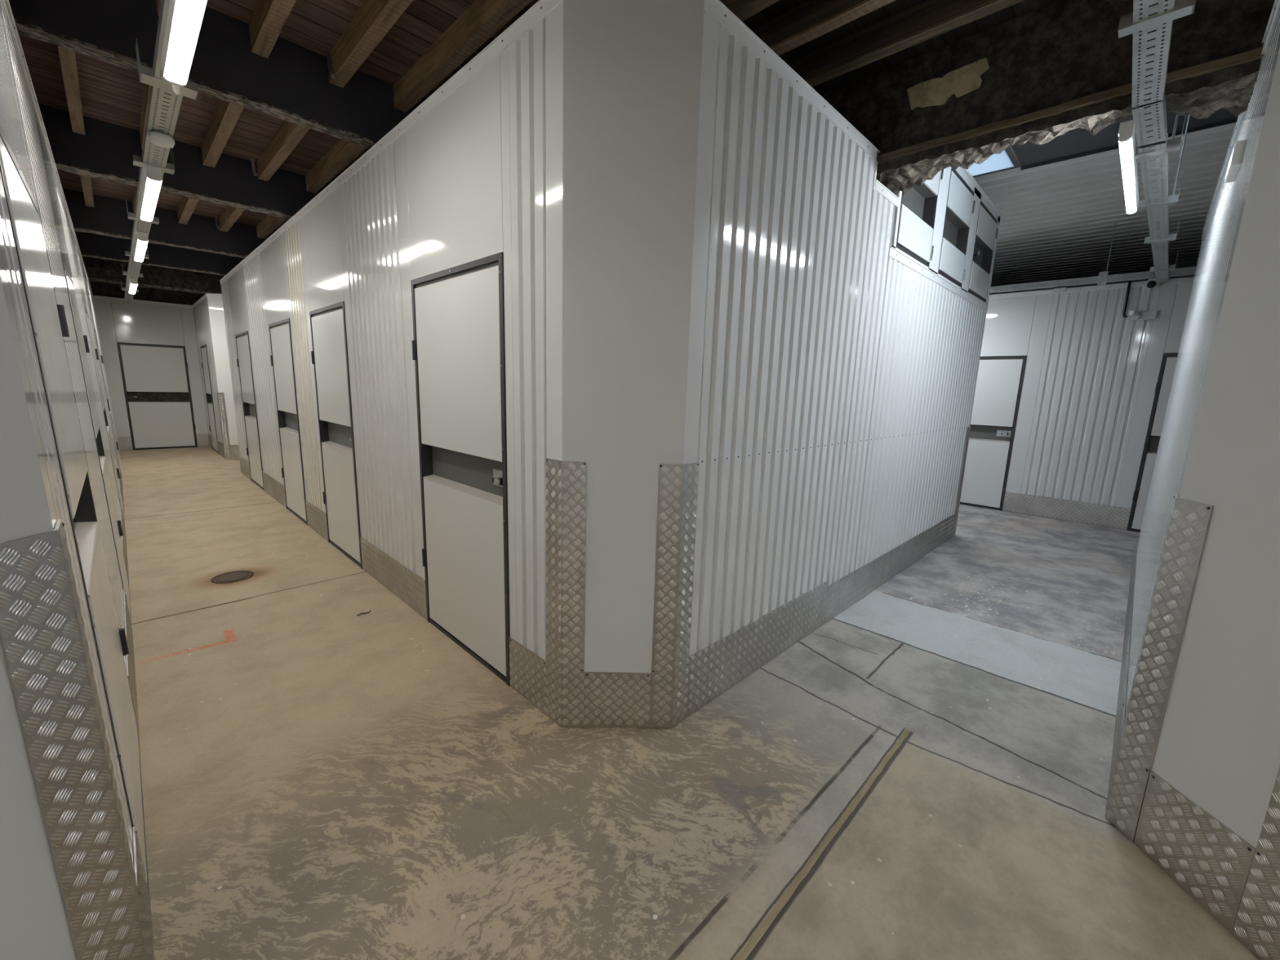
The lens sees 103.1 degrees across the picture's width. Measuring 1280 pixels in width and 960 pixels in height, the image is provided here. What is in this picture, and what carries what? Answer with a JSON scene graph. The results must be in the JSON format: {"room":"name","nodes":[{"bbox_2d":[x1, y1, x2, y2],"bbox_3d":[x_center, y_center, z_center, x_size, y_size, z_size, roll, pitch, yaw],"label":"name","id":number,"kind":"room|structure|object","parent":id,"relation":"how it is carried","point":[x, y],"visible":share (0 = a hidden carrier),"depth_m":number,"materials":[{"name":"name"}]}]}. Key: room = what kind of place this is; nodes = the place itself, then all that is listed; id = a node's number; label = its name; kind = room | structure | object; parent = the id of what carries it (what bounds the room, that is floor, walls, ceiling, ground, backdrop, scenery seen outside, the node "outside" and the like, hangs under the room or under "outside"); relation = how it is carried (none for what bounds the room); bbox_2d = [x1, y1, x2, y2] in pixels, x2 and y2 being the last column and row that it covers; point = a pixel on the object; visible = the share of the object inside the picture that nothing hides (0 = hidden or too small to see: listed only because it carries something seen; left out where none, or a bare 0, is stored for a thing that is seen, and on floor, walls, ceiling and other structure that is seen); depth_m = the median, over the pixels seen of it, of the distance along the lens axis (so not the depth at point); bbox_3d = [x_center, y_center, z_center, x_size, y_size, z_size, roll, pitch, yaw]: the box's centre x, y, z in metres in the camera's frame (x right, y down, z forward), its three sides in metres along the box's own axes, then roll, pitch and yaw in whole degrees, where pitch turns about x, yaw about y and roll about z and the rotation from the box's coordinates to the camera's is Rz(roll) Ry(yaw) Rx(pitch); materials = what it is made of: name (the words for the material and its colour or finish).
{"room":"self storage corridor","nodes":[
{"label":"self storage corridor","id":0,"kind":"room"},
{"bbox_2d":[0,276,76,959],"bbox_3d":[-1.129,-0.090,0.681,0.032,2.875,0.500,1,11,0],"label":"wall","id":1,"kind":"structure","parent":0,"point":[33,923],"depth_m":0.92,"materials":[{"name":"metal"}]},
{"bbox_2d":[0,519,152,959],"bbox_3d":[-1.142,0.685,1.072,0.067,1.197,0.210,-2,11,-21],"label":"guard","id":2,"kind":"object","parent":1,"relation":"attached to","point":[44,643],"visible":1,"depth_m":1.00,"materials":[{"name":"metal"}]},
{"bbox_2d":[0,0,134,870],"bbox_3d":[-5.609,-1.055,5.245,12.600,2.875,0.064,12,15,43],"label":"wall","id":3,"kind":"structure","parent":0,"point":[21,121],"depth_m":1.90,"materials":[{"name":"white metal"}]},
{"bbox_2d":[0,125,149,895],"bbox_3d":[-1.760,0.138,1.587,1.006,2.060,0.086,12,15,43],"label":"door","id":4,"kind":"structure","parent":3,"relation":"in","point":[48,320],"depth_m":1.48,"materials":[{"name":"white metal"}]},
{"bbox_2d":[62,258,131,624],"bbox_3d":[-3.327,-0.184,3.105,0.956,2.060,0.086,12,15,43],"label":"door","id":5,"kind":"structure","parent":3,"relation":"in","point":[82,342],"depth_m":3.05,"materials":[{"name":"white metal"}]},
{"bbox_2d":[84,308,124,522],"bbox_3d":[-5.316,-0.593,5.032,0.956,2.060,0.086,12,15,43],"label":"door","id":6,"kind":"structure","parent":3,"relation":"in","point":[95,351],"depth_m":4.99,"materials":[{"name":"white metal"}]},
{"bbox_2d":[93,327,121,475],"bbox_3d":[-7.448,-1.031,7.097,0.956,2.060,0.086,12,15,43],"label":"door","id":7,"kind":"structure","parent":3,"relation":"in","point":[100,355],"depth_m":7.04,"materials":[{"name":"white metal"}]},
{"bbox_2d":[120,502,128,584],"bbox_3d":[-4.316,0.485,4.255,1.842,0.266,0.010,12,14,43],"label":"kick plate","id":8,"kind":"object","parent":3,"relation":"attached to","point":[122,523],"visible":0.95,"depth_m":4.06,"materials":[{"name":"metal"}]},
{"bbox_2d":[123,589,138,733],"bbox_3d":[-2.547,0.849,2.541,1.222,0.266,0.010,12,14,43],"label":"kick plate","id":9,"kind":"object","parent":3,"relation":"attached to","point":[131,671],"visible":1,"depth_m":2.40,"materials":[{"name":"metal"}]},
{"bbox_2d":[133,826,154,959],"bbox_3d":[-1.302,1.105,1.336,0.264,0.266,0.007,12,15,43],"label":"kick plate","id":10,"kind":"object","parent":3,"relation":"attached to","point":[141,883],"visible":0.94,"depth_m":1.33,"materials":[{"name":"metal"}]},
{"bbox_2d":[88,281,208,448],"bbox_3d":[-8.538,-2.491,11.215,0.100,3.400,12.500,12,14,43],"label":"wall","id":11,"kind":"structure","parent":0,"point":[98,288],"depth_m":10.01,"materials":[{"name":"metal"}]},
{"bbox_2d":[93,295,208,450],"bbox_3d":[-9.781,-2.030,9.932,0.064,2.875,1.850,12,14,43],"label":"wall","id":12,"kind":"structure","parent":0,"point":[138,322],"depth_m":9.86,"materials":[{"name":"white metal"}]},
{"bbox_2d":[117,436,132,450],"bbox_3d":[-10.043,-0.710,9.902,0.007,0.266,0.208,12,14,43],"label":"kick plate","id":13,"kind":"object","parent":12,"relation":"attached to","point":[125,442],"visible":0.87,"depth_m":9.91,"materials":[{"name":"metal"}]},
{"bbox_2d":[116,342,197,449],"bbox_3d":[-9.619,-1.655,10.179,0.086,2.060,0.974,12,14,43],"label":"door","id":14,"kind":"structure","parent":12,"relation":"in","point":[147,367],"depth_m":10.14,"materials":[{"name":"white metal"}]},
{"bbox_2d":[195,434,209,447],"bbox_3d":[-9.220,-0.834,10.726,0.007,0.266,0.188,12,14,43],"label":"kick plate","id":15,"kind":"object","parent":12,"relation":"attached to","point":[202,440],"visible":1,"depth_m":10.72,"materials":[{"name":"metal"}]},
{"bbox_2d":[191,293,222,443],"bbox_3d":[-8.277,-1.958,9.788,2.310,2.875,0.064,12,14,43],"label":"wall","id":16,"kind":"structure","parent":0,"point":[201,310],"depth_m":9.46,"materials":[{"name":"white metal"}]},
{"bbox_2d":[200,344,218,453],"bbox_3d":[-8.430,-1.587,9.997,0.906,2.060,0.086,12,14,43],"label":"door","id":17,"kind":"structure","parent":16,"relation":"in","point":[205,366],"depth_m":9.99,"materials":[{"name":"white metal"}]},
{"bbox_2d":[206,293,238,444],"bbox_3d":[-7.223,-1.782,8.993,0.500,2.875,0.034,2,10,-1],"label":"wall","id":18,"kind":"structure","parent":0,"point":[215,307],"depth_m":8.91,"materials":[{"name":"metal"}]},
{"bbox_2d":[217,392,231,459],"bbox_3d":[-7.495,-0.968,9.141,0.196,1.196,0.048,6,11,22],"label":"guard","id":19,"kind":"object","parent":18,"relation":"attached to","point":[222,410],"visible":1,"depth_m":9.12,"materials":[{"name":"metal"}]},
{"bbox_2d":[230,444,239,459],"bbox_3d":[-7.262,-0.500,9.207,0.296,0.266,0.007,2,10,-1],"label":"kick plate","id":20,"kind":"object","parent":18,"relation":"attached to","point":[234,449],"visible":0.55,"depth_m":9.20,"materials":[{"name":"metal"}]},
{"bbox_2d":[219,0,563,660],"bbox_3d":[-3.258,-0.923,4.907,8.346,2.875,0.064,12,14,43],"label":"wall","id":21,"kind":"structure","parent":0,"point":[474,171],"depth_m":2.64,"materials":[{"name":"white metal"}]},
{"bbox_2d":[239,455,250,479],"bbox_3d":[-5.984,-0.190,7.704,0.836,0.266,0.006,12,14,43],"label":"kick plate","id":22,"kind":"object","parent":21,"relation":"attached to","point":[244,464],"visible":1,"depth_m":7.69,"materials":[{"name":"metal"}]},
{"bbox_2d":[235,330,264,490],"bbox_3d":[-5.299,-0.940,6.945,0.966,2.060,0.086,12,14,43],"label":"door","id":23,"kind":"structure","parent":21,"relation":"in","point":[243,361],"depth_m":6.93,"materials":[{"name":"white metal"}]},
{"bbox_2d":[262,471,286,507],"bbox_3d":[-4.547,0.106,6.312,1.272,0.266,0.006,12,14,43],"label":"kick plate","id":24,"kind":"object","parent":21,"relation":"attached to","point":[272,486],"visible":1,"depth_m":6.26,"materials":[{"name":"metal"}]},
{"bbox_2d":[268,318,307,525],"bbox_3d":[-3.718,-0.615,5.414,0.936,2.060,0.086,12,14,43],"label":"door","id":25,"kind":"structure","parent":21,"relation":"in","point":[282,357],"depth_m":5.38,"materials":[{"name":"white metal"}]},
{"bbox_2d":[305,499,328,541],"bbox_3d":[-3.165,0.390,4.974,0.742,0.266,0.006,12,14,43],"label":"kick plate","id":26,"kind":"object","parent":21,"relation":"attached to","point":[316,517],"visible":1,"depth_m":4.95,"materials":[{"name":"metal"}]},
{"bbox_2d":[309,301,362,568],"bbox_3d":[-2.521,-0.368,4.254,0.946,2.060,0.086,12,14,43],"label":"door","id":27,"kind":"structure","parent":21,"relation":"in","point":[329,354],"depth_m":4.21,"materials":[{"name":"white metal"}]},
{"bbox_2d":[360,537,426,619],"bbox_3d":[-1.790,0.672,3.642,1.232,0.266,0.006,12,14,43],"label":"kick plate","id":28,"kind":"object","parent":21,"relation":"attached to","point":[405,584],"visible":1,"depth_m":3.57,"materials":[{"name":"metal"}]},
{"bbox_2d":[410,252,510,686],"bbox_3d":[-0.957,-0.047,2.740,0.986,2.060,0.086,12,14,43],"label":"door","id":29,"kind":"structure","parent":21,"relation":"in","point":[459,342],"depth_m":2.66,"materials":[{"name":"white metal"}]},
{"bbox_2d":[509,636,546,715],"bbox_3d":[-0.538,0.930,2.429,0.314,0.266,0.007,12,14,43],"label":"kick plate","id":30,"kind":"object","parent":21,"relation":"attached to","point":[527,673],"visible":1,"depth_m":2.42,"materials":[{"name":"metal"}]},
{"bbox_2d":[17,0,1060,230],"bbox_3d":[-3.808,-2.496,2.876,18.100,0.060,7.220,12,14,43],"label":"ceiling","id":31,"kind":"structure","parent":0,"point":[110,93],"depth_m":2.96,"materials":[{"name":"wood"}]},
{"bbox_2d":[57,45,85,135],"bbox_3d":[-3.292,-2.394,2.929,2.026,0.130,0.062,12,14,43],"label":"joist","id":32,"kind":"object","parent":31,"relation":"attached to","point":[67,57],"visible":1,"depth_m":3.05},
{"bbox_2d":[80,174,94,207],"bbox_3d":[-4.887,-2.722,4.474,2.196,0.130,0.062,12,14,43],"label":"joist","id":33,"kind":"object","parent":31,"relation":"attached to","point":[86,180],"visible":0.43,"depth_m":4.78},
{"bbox_2d":[132,186,137,213],"bbox_3d":[-4.636,-2.760,4.726,2.196,0.130,0.072,12,14,43],"label":"joist","id":34,"kind":"object","parent":31,"relation":"attached to","point":[135,188],"visible":0.07,"depth_m":5.08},
{"bbox_2d":[139,83,150,149],"bbox_3d":[-3.040,-2.432,3.181,2.026,0.130,0.072,12,14,43],"label":"joist","id":35,"kind":"object","parent":31,"relation":"attached to","point":[146,87],"visible":0.23,"depth_m":3.41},
{"bbox_2d":[38,103,330,219],"bbox_3d":[-4.311,-2.394,3.450,0.160,0.373,7.100,12,14,43],"label":"ceiling beam","id":36,"kind":"structure","parent":31,"relation":"attached to","point":[106,150],"depth_m":4.03,"materials":[{"name":"black metal"}]},
{"bbox_2d":[177,196,198,224],"bbox_3d":[-4.385,-2.797,4.977,2.196,0.130,0.072,12,14,43],"label":"joist","id":37,"kind":"object","parent":31,"relation":"attached to","point":[187,206],"visible":0.43,"depth_m":5.32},
{"bbox_2d":[8,0,426,147],"bbox_3d":[-2.794,-2.082,1.981,0.110,0.373,7.100,12,14,43],"label":"ceiling beam","id":38,"kind":"structure","parent":31,"relation":"attached to","point":[292,85],"depth_m":2.63,"materials":[{"name":"black metal"}]},
{"bbox_2d":[120,0,197,302],"bbox_3d":[-5.032,-2.462,5.106,12.900,0.134,0.193,12,14,43],"label":"cable tray","id":39,"kind":"object","parent":38,"relation":"attached to","point":[163,104],"visible":0.56,"depth_m":2.66,"materials":[{"name":"grey metal"}]},
{"bbox_2d":[128,278,137,293],"bbox_3d":[-7.560,-2.881,7.580,1.300,0.075,0.074,12,14,43],"label":"batten","id":40,"kind":"object","parent":39,"relation":"attached to","point":[133,282],"visible":1,"depth_m":7.33,"materials":[{"name":"white plastic"}]},
{"bbox_2d":[133,231,148,262],"bbox_3d":[-5.143,-2.383,5.234,1.330,0.075,0.074,12,14,43],"label":"batten","id":41,"kind":"object","parent":39,"relation":"attached to","point":[141,241],"visible":1,"depth_m":5.03,"materials":[{"name":"white plastic"}]},
{"bbox_2d":[134,240,147,262],"bbox_3d":[-5.144,-2.363,5.237,1.286,0.034,0.066,12,14,43],"label":"diffuser","id":42,"kind":"object","parent":41,"relation":"attached to","point":[140,246],"depth_m":5.16,"materials":[{"name":"white"}]},
{"bbox_2d":[138,165,162,222],"bbox_3d":[-3.577,-2.060,3.708,1.310,0.075,0.074,12,14,43],"label":"batten","id":43,"kind":"object","parent":39,"relation":"attached to","point":[153,176],"visible":1,"depth_m":3.52,"materials":[{"name":"white plastic"}]},
{"bbox_2d":[140,177,161,221],"bbox_3d":[-3.578,-2.040,3.712,1.266,0.034,0.066,12,14,43],"label":"diffuser","id":44,"kind":"object","parent":43,"relation":"attached to","point":[151,188],"depth_m":3.63,"materials":[{"name":"white"}]},
{"bbox_2d":[147,131,174,147],"bbox_3d":[-2.652,-1.882,2.819,0.110,0.051,0.110,12,14,43],"label":"smoke detector","id":45,"kind":"object","parent":39,"relation":"attached to","point":[159,139],"visible":1,"depth_m":2.79,"materials":[{"name":"white plastic"}]},
{"bbox_2d":[160,0,207,95],"bbox_3d":[-1.552,-1.633,1.749,1.410,0.097,0.074,12,14,43],"label":"fluorescent light","id":46,"kind":"object","parent":39,"relation":"attached to","point":[184,17],"visible":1,"depth_m":1.90,"materials":[{"name":"white plastic"}]},
{"bbox_2d":[200,98,244,168],"bbox_3d":[-2.789,-2.470,3.432,2.026,0.130,0.072,12,14,43],"label":"joist","id":47,"kind":"object","parent":31,"relation":"attached to","point":[226,115],"visible":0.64,"depth_m":3.59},
{"bbox_2d":[217,205,244,231],"bbox_3d":[-4.132,-2.836,5.231,2.196,0.130,0.072,12,14,43],"label":"joist","id":48,"kind":"object","parent":31,"relation":"attached to","point":[230,215],"visible":0.43,"depth_m":5.58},
{"bbox_2d":[256,214,286,239],"bbox_3d":[-3.878,-2.874,5.484,2.196,0.130,0.072,12,14,43],"label":"joist","id":49,"kind":"object","parent":31,"relation":"attached to","point":[268,224],"visible":0.43,"depth_m":5.84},
{"bbox_2d":[248,0,296,58],"bbox_3d":[-0.301,-1.958,1.023,4.808,0.130,0.072,12,14,43],"label":"joist","id":50,"kind":"object","parent":31,"relation":"attached to","point":[268,19],"visible":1,"depth_m":2.48,"materials":[{"name":"wood"}]},
{"bbox_2d":[256,120,310,181],"bbox_3d":[-2.536,-2.508,3.685,2.026,0.130,0.072,12,14,43],"label":"joist","id":51,"kind":"object","parent":31,"relation":"attached to","point":[289,135],"visible":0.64,"depth_m":3.85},
{"bbox_2d":[305,138,367,193],"bbox_3d":[-2.283,-2.546,3.938,2.026,0.130,0.072,12,14,43],"label":"joist","id":52,"kind":"object","parent":31,"relation":"attached to","point":[344,152],"visible":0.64,"depth_m":4.11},
{"bbox_2d":[328,0,413,88],"bbox_3d":[-0.048,-1.996,1.276,4.808,0.130,0.072,12,14,43],"label":"joist","id":53,"kind":"object","parent":31,"relation":"attached to","point":[374,19],"visible":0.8,"depth_m":2.56,"materials":[{"name":"wood"}]},
{"bbox_2d":[326,50,335,78],"bbox_3d":[-1.732,-2.332,2.855,0.057,0.137,0.034,12,14,43],"label":"hanger","id":54,"kind":"object","parent":53,"relation":"attached to","point":[328,52],"visible":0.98,"depth_m":2.85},
{"bbox_2d":[393,0,532,112],"bbox_3d":[0.205,-2.035,1.529,4.808,0.130,0.072,12,14,43],"label":"joist","id":55,"kind":"object","parent":31,"relation":"attached to","point":[482,19],"visible":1,"depth_m":2.63,"materials":[{"name":"wood"}]},
{"bbox_2d":[719,0,779,21],"bbox_3d":[1.179,-2.016,1.589,6.100,0.130,0.072,12,14,43],"label":"joist","id":56,"kind":"object","parent":31,"relation":"attached to","point":[743,10],"visible":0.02,"depth_m":2.26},
{"bbox_2d":[751,0,895,55],"bbox_3d":[1.411,-2.051,1.821,6.100,0.130,0.072,12,14,43],"label":"joist","id":57,"kind":"object","parent":31,"relation":"attached to","point":[811,20],"visible":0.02,"depth_m":2.38,"materials":[{"name":"wood"}]},
{"bbox_2d":[786,0,1023,87],"bbox_3d":[1.664,-2.089,2.074,6.100,0.130,0.072,12,14,43],"label":"joist","id":58,"kind":"object","parent":31,"relation":"attached to","point":[925,20],"visible":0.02,"depth_m":2.47,"materials":[{"name":"wood"}]},
{"bbox_2d":[562,0,703,727],"bbox_3d":[-0.063,-0.307,2.038,0.496,2.875,0.034,1,10,-2],"label":"wall","id":59,"kind":"structure","parent":0,"point":[632,68],"depth_m":1.94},
{"bbox_2d":[545,457,586,726],"bbox_3d":[-0.331,0.508,2.182,0.194,1.196,0.048,6,11,22],"label":"guard","id":60,"kind":"object","parent":59,"relation":"attached to","point":[565,481],"visible":1,"depth_m":2.17,"materials":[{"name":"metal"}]},
{"bbox_2d":[583,671,650,727],"bbox_3d":[-0.101,0.975,2.252,0.292,0.266,0.007,1,10,-1],"label":"kick plate","id":61,"kind":"object","parent":59,"relation":"attached to","point":[611,699],"visible":1,"depth_m":2.25,"materials":[{"name":"metal"}]},
{"bbox_2d":[649,462,699,728],"bbox_3d":[0.153,0.521,2.193,0.187,1.196,0.045,-3,11,-23],"label":"guard","id":62,"kind":"object","parent":59,"relation":"attached to","point":[677,486],"visible":1,"depth_m":2.18,"materials":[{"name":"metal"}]},
{"bbox_2d":[120,446,1260,959],"bbox_3d":[1.033,-0.108,9.616,20.200,0.150,23.400,12,14,43],"label":"floor","id":63,"kind":"structure","parent":0,"point":[321,780],"depth_m":1.98,"materials":[{"name":"concrete"}]},
{"bbox_2d":[145,597,252,621],"bbox_3d":[-2.853,0.837,3.312,0.017,0.003,0.530,12,14,43],"label":"joint","id":64,"kind":"object","parent":63,"relation":"on","point":[248,597],"visible":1,"depth_m":3.31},
{"bbox_2d":[210,570,253,583],"bbox_3d":[-3.081,0.732,3.847,0.256,0.006,0.256,12,14,43],"label":"drain cover","id":65,"kind":"object","parent":63,"relation":"on","point":[235,576],"visible":1,"depth_m":3.84,"materials":[{"name":"metal"}]},
{"bbox_2d":[732,728,910,959],"bbox_3d":[0.584,1.237,1.679,0.025,0.003,1.820,12,14,43],"label":"wood strip","id":66,"kind":"object","parent":63,"relation":"on","point":[759,932],"visible":1,"depth_m":1.64,"materials":[{"name":"wood"}]},
{"bbox_2d":[683,0,988,655],"bbox_3d":[1.836,-0.554,3.718,0.064,2.875,4.751,12,14,43],"label":"wall","id":67,"kind":"structure","parent":0,"point":[832,373],"depth_m":2.62,"materials":[{"name":"white metal"}]},
{"bbox_2d":[686,580,828,717],"bbox_3d":[0.717,0.875,2.827,0.006,0.306,1.421,12,14,43],"label":"kick plate","id":68,"kind":"object","parent":67,"relation":"attached to","point":[713,669],"visible":1,"depth_m":2.69,"materials":[{"name":"metal"}]},
{"bbox_2d":[823,513,955,623],"bbox_3d":[2.314,0.656,4.429,0.006,0.261,3.125,12,14,43],"label":"kick plate","id":69,"kind":"object","parent":67,"relation":"attached to","point":[842,593],"visible":1,"depth_m":4.03,"materials":[{"name":"metal"}]},
{"bbox_2d":[890,166,1002,305],"bbox_3d":[2.416,-2.093,4.333,0.542,0.866,2.735,12,14,43],"label":"frame","id":70,"kind":"object","parent":67,"relation":"attached to","point":[980,195],"visible":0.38,"depth_m":4.04,"materials":[{"name":"white metal"}]},
{"bbox_2d":[895,168,943,267],"bbox_3d":[1.893,-1.927,3.502,0.111,0.765,0.717,12,14,43],"label":"locker","id":71,"kind":"object","parent":70,"relation":"in","point":[917,211],"visible":0.41,"depth_m":3.58,"materials":[{"name":"white metal"}]},
{"bbox_2d":[937,167,975,287],"bbox_3d":[2.550,-2.027,4.160,0.111,0.765,0.717,12,14,43],"label":"locker","id":72,"kind":"object","parent":70,"relation":"in","point":[960,206],"visible":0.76,"depth_m":4.16,"materials":[{"name":"white metal"}]},
{"bbox_2d":[968,200,998,302],"bbox_3d":[3.216,-2.126,4.820,0.120,0.765,0.722,12,14,43],"label":"locker","id":73,"kind":"object","parent":70,"relation":"in","point":[987,230],"visible":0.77,"depth_m":4.83,"materials":[{"name":"white metal"}]},
{"bbox_2d":[952,426,970,536],"bbox_3d":[3.465,0.018,5.519,0.078,1.196,0.154,2,10,0],"label":"guard","id":74,"kind":"object","parent":67,"relation":"attached to","point":[968,428],"visible":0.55,"depth_m":5.47,"materials":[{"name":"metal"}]},
{"bbox_2d":[820,0,1275,195],"bbox_3d":[2.097,-2.113,2.393,9.030,1.072,0.362,12,14,43],"label":"wall","id":75,"kind":"structure","parent":0,"point":[1037,77],"depth_m":2.42,"materials":[{"name":"paint"}]},
{"bbox_2d":[980,276,1194,530],"bbox_3d":[5.912,-0.796,5.790,7.400,2.855,0.064,12,14,43],"label":"wall","id":76,"kind":"structure","parent":0,"point":[1086,378],"depth_m":6.21,"materials":[{"name":"white metal"}]},
{"bbox_2d":[960,355,1026,511],"bbox_3d":[4.637,-0.665,7.085,0.956,2.060,0.086,12,14,43],"label":"door","id":77,"kind":"structure","parent":76,"relation":"in","point":[999,383],"depth_m":6.91,"materials":[{"name":"white metal"}]},
{"bbox_2d":[1002,491,1130,529],"bbox_3d":[5.372,0.377,6.469,1.232,0.266,0.006,12,14,43],"label":"kick plate","id":78,"kind":"object","parent":76,"relation":"attached to","point":[1103,515],"visible":1,"depth_m":6.43,"materials":[{"name":"metal"}]},
{"bbox_2d":[989,266,1195,293],"bbox_3d":[5.258,-2.381,6.086,4.000,0.150,0.066,12,14,43],"label":"cable tray","id":79,"kind":"object","parent":76,"relation":"attached to","point":[1103,278],"visible":0.52,"depth_m":5.99,"materials":[{"name":"grey metal"}]},
{"bbox_2d":[1122,280,1131,317],"bbox_3d":[5.601,-2.072,5.837,0.053,0.409,0.028,12,14,43],"label":"conduit","id":80,"kind":"object","parent":79,"relation":"attached to","point":[1128,288],"visible":1,"depth_m":5.84,"materials":[{"name":"black plastic"}]},
{"bbox_2d":[1128,310,1157,320],"bbox_3d":[5.667,-1.862,5.743,0.235,0.095,0.100,12,14,43],"label":"emergency light","id":81,"kind":"object","parent":76,"relation":"attached to","point":[1135,315],"visible":1,"depth_m":5.75,"materials":[{"name":"white plastic"}]},
{"bbox_2d":[1126,352,1177,532],"bbox_3d":[6.197,-0.344,5.574,0.966,2.060,0.086,12,14,43],"label":"door","id":82,"kind":"structure","parent":76,"relation":"in","point":[1171,357],"depth_m":5.85,"materials":[{"name":"white metal"}]},
{"bbox_2d":[1146,278,1159,288],"bbox_3d":[5.690,-2.171,5.634,0.103,0.098,0.135,12,14,43],"label":"security camera","id":83,"kind":"object","parent":76,"relation":"attached to","point":[1152,283],"visible":0.96,"depth_m":5.60,"materials":[{"name":"white plastic"}]},
{"bbox_2d":[973,122,1236,324],"bbox_3d":[7.638,-3.262,7.920,9.100,0.050,15.530,12,14,43],"label":"ceiling","id":84,"kind":"structure","parent":0,"point":[1058,220],"depth_m":5.54,"materials":[{"name":"metal"}]},
{"bbox_2d":[967,146,1021,177],"bbox_3d":[2.760,-2.647,3.596,1.700,0.090,2.020,12,14,43],"label":"window","id":85,"kind":"structure","parent":84,"relation":"attached to","point":[1007,159],"depth_m":4.42,"materials":[{"name":"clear glass"}]},
{"bbox_2d":[1011,108,1238,170],"bbox_3d":[4.902,-2.354,2.448,5.090,0.130,0.675,12,14,43],"label":"roof beam","id":86,"kind":"structure","parent":84,"relation":"attached to","point":[1076,143],"depth_m":3.95,"materials":[{"name":"black metal"}]},
{"bbox_2d":[1171,114,1178,138],"bbox_3d":[2.535,-1.974,2.344,0.016,0.800,0.018,12,14,43],"label":"rod","id":87,"kind":"object","parent":84,"relation":"hanging from","point":[1177,116],"visible":0.02,"depth_m":2.40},
{"bbox_2d":[1118,0,1195,282],"bbox_3d":[3.212,-1.785,3.133,6.903,0.274,0.180,-8,14,-44],"label":"cable tray","id":88,"kind":"object","parent":87,"relation":"hanging from","point":[1148,19],"visible":0.99,"depth_m":2.12,"materials":[{"name":"metal"}]},
{"bbox_2d":[1118,120,1138,214],"bbox_3d":[2.548,-1.584,2.646,0.048,0.075,1.240,12,14,43],"label":"batten","id":89,"kind":"object","parent":88,"relation":"attached to","point":[1126,134],"visible":1,"depth_m":2.46,"materials":[{"name":"white plastic"}]},
{"bbox_2d":[1118,137,1135,213],"bbox_3d":[2.547,-1.564,2.650,0.040,0.034,1.196,12,14,43],"label":"diffuser","id":90,"kind":"object","parent":89,"relation":"attached to","point":[1127,148],"depth_m":2.52,"materials":[{"name":"white"}]},
{"bbox_2d":[1172,115,1190,195],"bbox_3d":[3.228,-2.087,2.999,0.016,0.770,0.018,12,14,43],"label":"rod","id":91,"kind":"object","parent":84,"relation":"hanging from","point":[1188,117],"visible":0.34,"depth_m":3.02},
{"bbox_2d":[1124,0,1279,721],"bbox_3d":[3.148,-0.379,2.968,0.064,2.875,3.920,12,14,43],"label":"wall","id":92,"kind":"structure","parent":0,"point":[1221,228],"depth_m":2.18,"materials":[{"name":"white metal"}]},
{"bbox_2d":[1107,542,1137,794],"bbox_3d":[3.120,0.892,3.248,0.006,0.266,3.793,12,14,43],"label":"kick plate","id":93,"kind":"object","parent":92,"relation":"attached to","point":[1120,714],"visible":0.99,"depth_m":2.52,"materials":[{"name":"metal"}]},
{"bbox_2d":[1224,139,1247,182],"bbox_3d":[2.286,-1.220,1.953,0.028,0.080,0.220,12,14,43],"label":"junction box","id":94,"kind":"object","parent":92,"relation":"attached to","point":[1235,162],"visible":1,"depth_m":1.89,"materials":[{"name":"white plastic"}]},
{"bbox_2d":[1151,50,1279,848],"bbox_3d":[1.770,-0.129,1.359,0.030,2.875,0.500,2,10,-1],"label":"wall","id":95,"kind":"structure","parent":0,"point":[1218,745],"depth_m":1.48,"materials":[{"name":"metal"}]},
{"bbox_2d":[1105,493,1213,842],"bbox_3d":[1.743,0.649,1.750,0.048,1.196,0.196,6,11,22],"label":"guard","id":96,"kind":"object","parent":95,"relation":"attached to","point":[1188,522],"visible":1,"depth_m":1.70,"materials":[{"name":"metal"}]},
{"bbox_2d":[1133,771,1255,932],"bbox_3d":[1.712,1.142,1.588,0.007,0.281,0.294,2,10,-1],"label":"kick plate","id":97,"kind":"object","parent":95,"relation":"attached to","point":[1209,860],"visible":1,"depth_m":1.57,"materials":[{"name":"metal"}]},
{"bbox_2d":[1231,766,1279,959],"bbox_3d":[1.745,0.736,1.267,0.047,1.196,0.191,-3,11,-23],"label":"guard","id":98,"kind":"object","parent":95,"relation":"attached to","point":[1256,926],"visible":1,"depth_m":1.39,"materials":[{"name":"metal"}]},
{"bbox_3d":[-8.586,-3.308,6.561,6.000,0.060,5.860,12,14,43],"label":"ceiling","id":99,"kind":"structure","parent":0,"visible":0},
{"bbox_2d":[82,256,224,293],"bbox_3d":[-8.895,-3.373,7.884,0.350,0.464,7.100,12,14,43],"label":"ceiling beam","id":100,"kind":"structure","parent":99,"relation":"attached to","point":[109,271],"depth_m":8.52,"materials":[{"name":"paint"}]},
{"bbox_2d":[75,231,244,275],"bbox_3d":[-7.150,-2.978,6.200,0.110,0.373,7.100,12,14,43],"label":"ceiling beam","id":101,"kind":"structure","parent":99,"relation":"attached to","point":[91,245],"depth_m":6.86,"materials":[{"name":"wood"}]},
{"bbox_2d":[62,188,276,257],"bbox_3d":[-5.960,-2.733,5.047,0.140,0.373,7.100,12,14,43],"label":"ceiling beam","id":102,"kind":"structure","parent":99,"relation":"attached to","point":[108,216],"depth_m":5.66,"materials":[{"name":"wood"}]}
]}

